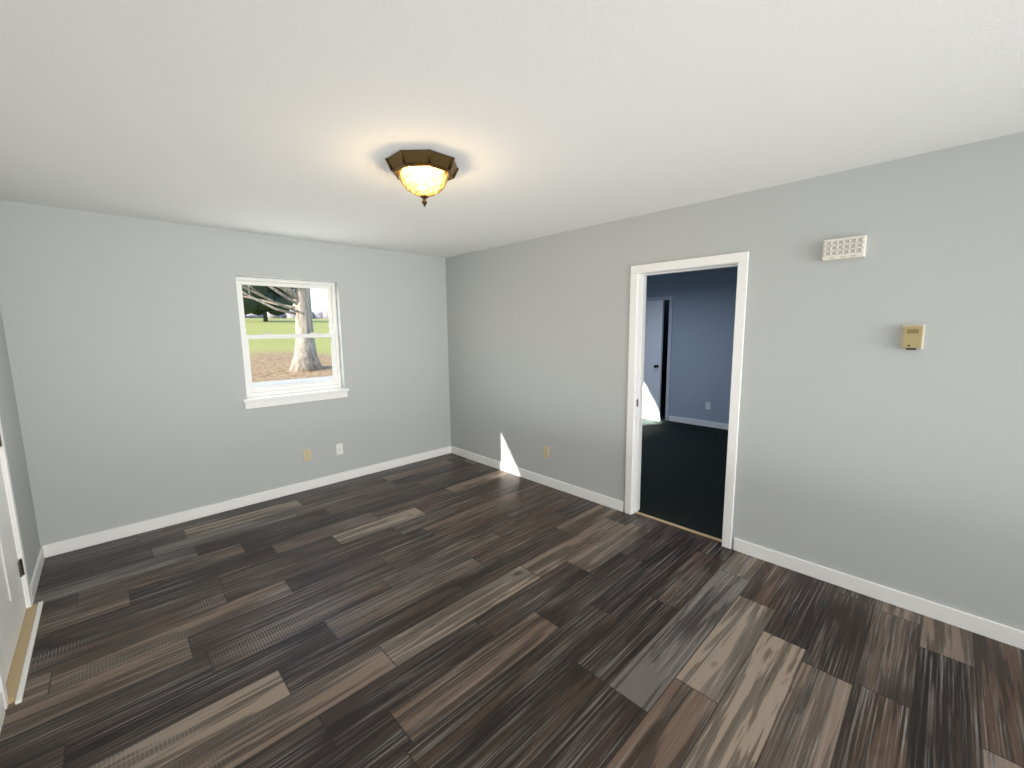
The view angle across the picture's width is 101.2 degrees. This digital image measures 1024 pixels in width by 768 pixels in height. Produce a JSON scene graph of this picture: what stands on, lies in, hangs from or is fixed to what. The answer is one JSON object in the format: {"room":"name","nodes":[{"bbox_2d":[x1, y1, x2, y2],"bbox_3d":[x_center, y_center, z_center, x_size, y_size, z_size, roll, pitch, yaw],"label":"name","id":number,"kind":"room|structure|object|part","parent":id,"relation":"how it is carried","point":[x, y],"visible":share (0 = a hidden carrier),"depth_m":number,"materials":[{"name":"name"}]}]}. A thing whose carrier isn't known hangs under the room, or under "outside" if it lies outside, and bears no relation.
{"room":"empty living room","nodes":[
{"label":"empty living room","id":0,"kind":"room"},
{"bbox_2d":[0,308,40,584],"bbox_3d":[-0.777,0.363,0.083,0.150,2.440,7.550,-8,10,-44],"label":"wall","id":1,"kind":"structure","parent":0,"point":[13,439],"depth_m":2.65,"materials":[{"name":"grey paint"}]},
{"bbox_2d":[0,695,4,732],"bbox_3d":[-0.159,1.586,-0.267,0.013,0.092,5.680,-8,10,-44],"label":"baseboard","id":2,"kind":"structure","parent":1,"relation":"attached to","point":[2,710],"depth_m":1.73,"materials":[{"name":"white wood"}]},
{"bbox_2d":[0,435,25,683],"bbox_3d":[-2.492,0.341,1.995,0.117,1.975,0.841,-8,10,-44],"label":"door unit","id":3,"kind":"structure","parent":1,"relation":"in","point":[12,605],"depth_m":2.14,"materials":[{"name":"painted wood"},{"name":"metal"}]},
{"bbox_2d":[0,418,42,709],"bbox_3d":[-2.532,0.330,1.950,0.205,2.055,0.950,-8,10,-44],"label":"door frame","id":4,"kind":"structure","parent":1,"relation":"attached to","point":[14,522],"depth_m":2.25,"materials":[{"name":"white wood"}]},
{"bbox_2d":[30,545,47,602],"bbox_3d":[-3.073,1.223,2.722,0.013,0.092,0.700,-8,10,-44],"label":"baseboard","id":5,"kind":"structure","parent":1,"relation":"attached to","point":[43,552],"depth_m":2.73,"materials":[{"name":"white wood"}]},
{"bbox_2d":[0,200,450,545],"bbox_3d":[-2.179,-0.146,4.051,3.700,2.440,0.150,-8,10,-44],"label":"wall","id":6,"kind":"structure","parent":0,"point":[123,342],"depth_m":3.42,"materials":[{"name":"grey paint"}]},
{"bbox_2d":[48,446,451,556],"bbox_3d":[-2.054,1.017,4.197,3.550,0.092,0.017,-8,10,-44],"label":"baseboard","id":7,"kind":"structure","parent":6,"relation":"attached to","point":[61,547],"depth_m":3.70,"materials":[{"name":"white wood"}]},
{"bbox_2d":[235,276,348,408],"bbox_3d":[-2.109,-0.407,4.061,0.955,1.178,0.177,-8,10,-44],"label":"window unit","id":8,"kind":"structure","parent":6,"relation":"in","point":[280,394],"depth_m":4.06,"materials":[{"name":"white plastic"}]},
{"bbox_2d":[303,449,311,461],"bbox_3d":[-2.035,0.710,4.184,0.071,0.116,0.009,-8,10,-44],"label":"duplex electrical outlet","id":9,"kind":"object","parent":6,"relation":"attached to","point":[307,455],"visible":1,"depth_m":4.18,"materials":[{"name":"beige plastic"}]},
{"bbox_2d":[336,443,342,454],"bbox_3d":[-1.802,0.684,4.402,0.071,0.116,0.018,-8,10,-44],"label":"outlet","id":10,"kind":"object","parent":6,"relation":"attached to","point":[339,449],"visible":1,"depth_m":4.40,"materials":[{"name":"white plastic"}]},
{"bbox_2d":[0,453,1023,767],"bbox_3d":[0.481,1.417,1.543,3.760,0.060,7.700,-8,10,-44],"label":"floor","id":11,"kind":"structure","parent":0,"point":[450,611],"depth_m":2.08,"materials":[{"name":"plastic"}]},
{"bbox_2d":[0,0,1023,275],"bbox_3d":[1.805,-1.257,2.508,7.520,0.080,7.700,-8,10,-44],"label":"ceiling","id":12,"kind":"structure","parent":0,"point":[308,118],"depth_m":1.62,"materials":[{"name":"paint"}]},
{"bbox_2d":[385,150,458,206],"bbox_3d":[-0.462,-1.041,2.203,0.355,0.220,0.355,-8,10,-44],"label":"lamp","id":13,"kind":"object","parent":12,"relation":"attached to","point":[425,175],"visible":1,"depth_m":2.10,"materials":[{"name":"beige glass"}]},
{"bbox_3d":[-0.462,-1.039,2.204,0.252,0.108,0.252,-8,10,-44],"label":"lamp shade","id":14,"kind":"part","parent":13,"relation":"part of","materials":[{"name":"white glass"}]},
{"bbox_2d":[638,417,727,538],"bbox_3d":[3.183,1.043,4.131,3.760,0.064,7.700,-8,10,-44],"label":"floor carpet","id":15,"kind":"object","parent":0,"point":[683,471],"depth_m":4.53,"materials":[{"name":"grey carpet"}]},
{"bbox_2d":[646,267,737,423],"bbox_3d":[4.467,-0.373,5.210,0.150,2.440,7.400,-8,10,-44],"label":"wall","id":16,"kind":"structure","parent":0,"point":[703,315],"depth_m":6.62,"materials":[{"name":"paint"}]},
{"bbox_2d":[643,300,663,420],"bbox_3d":[2.283,-0.413,7.273,0.035,2.002,0.748,-5,9,-30],"label":"room door","id":17,"kind":"structure","parent":16,"relation":"in","point":[654,320],"depth_m":7.08,"materials":[{"name":"white paint"}]},
{"bbox_2d":[646,296,672,420],"bbox_3d":[2.388,-0.451,7.358,0.164,2.078,0.876,-8,10,-44],"label":"door frame","id":18,"kind":"structure","parent":16,"relation":"attached to","point":[669,298],"depth_m":7.01,"materials":[{"name":"white wood"}]},
{"bbox_2d":[660,300,668,417],"bbox_3d":[2.786,-0.656,7.722,0.950,2.500,1.160,-8,10,-44],"label":"closet","id":19,"kind":"object","parent":16,"relation":"in","point":[664,358],"visible":0.04,"depth_m":8.15,"materials":[{"name":"black"}]},
{"bbox_2d":[669,416,728,429],"bbox_3d":[4.824,0.849,4.894,0.013,0.092,6.240,-8,10,-44],"label":"baseboard","id":20,"kind":"structure","parent":16,"relation":"attached to","point":[700,422],"depth_m":6.73,"materials":[{"name":"white wood"}]},
{"bbox_2d":[706,402,709,409],"bbox_3d":[3.091,0.347,6.634,0.009,0.116,0.071,-8,10,-44],"label":"room outlet","id":21,"kind":"object","parent":16,"relation":"attached to","point":[707,405],"visible":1,"depth_m":6.63,"materials":[{"name":"white plastic"}]},
{"bbox_2d":[445,132,1023,630],"bbox_3d":[1.797,-0.005,2.653,0.060,2.440,7.400,-8,10,-44],"label":"wall","id":22,"kind":"structure","parent":0,"point":[869,450],"depth_m":2.49,"materials":[{"name":"grey paint"}]},
{"bbox_2d":[452,446,623,511],"bbox_3d":[0.091,0.951,4.517,0.013,0.092,2.495,-8,10,-44],"label":"baseboard","id":23,"kind":"structure","parent":22,"relation":"attached to","point":[604,500],"depth_m":4.25,"materials":[{"name":"white wood"}]},
{"bbox_2d":[543,446,548,457],"bbox_3d":[0.343,0.684,4.220,0.009,0.116,0.071,-8,10,-44],"label":"duplex electrical outlet","id":24,"kind":"object","parent":22,"relation":"attached to","point":[546,452],"visible":1,"depth_m":4.21,"materials":[{"name":"beige plastic"}]},
{"bbox_2d":[635,512,721,541],"bbox_3d":[1.316,1.133,3.359,0.035,0.008,0.724,-8,10,-44],"label":"trim","id":25,"kind":"structure","parent":22,"relation":"attached to","point":[682,527],"depth_m":3.33,"materials":[{"name":"beige wood"}]},
{"bbox_2d":[625,251,748,548],"bbox_3d":[1.306,0.115,3.226,0.152,2.063,0.856,-8,10,-44],"label":"trim","id":26,"kind":"structure","parent":22,"relation":"attached to","point":[638,281],"depth_m":3.19,"materials":[{"name":"white wood"}]},
{"bbox_2d":[822,235,866,260],"bbox_3d":[1.879,-0.767,2.381,0.046,0.115,0.190,-8,10,-44],"label":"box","id":27,"kind":"object","parent":22,"relation":"attached to","point":[845,248],"visible":0.98,"depth_m":2.36,"materials":[{"name":"beige plastic"}]},
{"bbox_2d":[733,538,1023,649],"bbox_3d":[2.968,1.310,1.566,0.013,0.092,3.995,-8,10,-44],"label":"baseboard","id":28,"kind":"structure","parent":22,"relation":"attached to","point":[976,624],"depth_m":2.39,"materials":[{"name":"white wood"}]},
{"bbox_2d":[901,324,924,349],"bbox_3d":[2.112,-0.247,2.218,0.038,0.132,0.085,-8,10,-44],"label":"thermostat","id":29,"kind":"object","parent":22,"relation":"attached to","point":[912,337],"visible":1,"depth_m":2.21,"materials":[{"name":"beige plastic"}]},
{"bbox_3d":[2.108,-0.194,2.221,0.026,0.026,0.040,-8,10,-44],"label":"lever","id":30,"kind":"part","parent":29,"relation":"part of","materials":[{"name":"grey plastic"}]},
{"label":"outside","id":31,"kind":"structure","parent":0,"visible":0},
{"bbox_2d":[245,318,332,382],"bbox_3d":[-90.846,-15.778,126.092,360.000,4.020,299.700,-8,10,-44],"label":"lawn","id":32,"kind":"structure","parent":31,"point":[258,359],"depth_m":26.58,"materials":[{"name":"green plant"}]},
{"bbox_2d":[242,285,293,321],"bbox_3d":[-35.161,-13.028,58.958,8.488,8.915,6.796,-8,10,-44],"label":"evergreen","id":33,"kind":"object","parent":32,"relation":"on","point":[258,308],"depth_m":58.22,"materials":[{"name":"green plant"}]},
{"bbox_2d":[242,285,322,371],"bbox_3d":[-11.963,-7.694,17.840,13.415,14.805,8.354,-8,10,-44],"label":"trunk","id":34,"kind":"object","parent":32,"relation":"on","point":[307,355],"depth_m":19.28,"materials":[{"name":"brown plant"}]},
{"bbox_2d":[245,308,327,318],"bbox_3d":[-60.919,-19.675,126.438,166.447,6.965,19.835,-8,10,-44],"label":"tree line far","id":35,"kind":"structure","parent":32,"relation":"on","point":[324,314],"depth_m":114.92,"materials":[{"name":"grey"}]},
{"bbox_2d":[252,376,332,385],"bbox_3d":[-1.522,-0.744,20.494,140.000,0.100,4.000,-8,10,-44],"label":"driveway","id":36,"kind":"structure","parent":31,"point":[290,381],"depth_m":15.83,"materials":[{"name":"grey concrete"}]}
]}

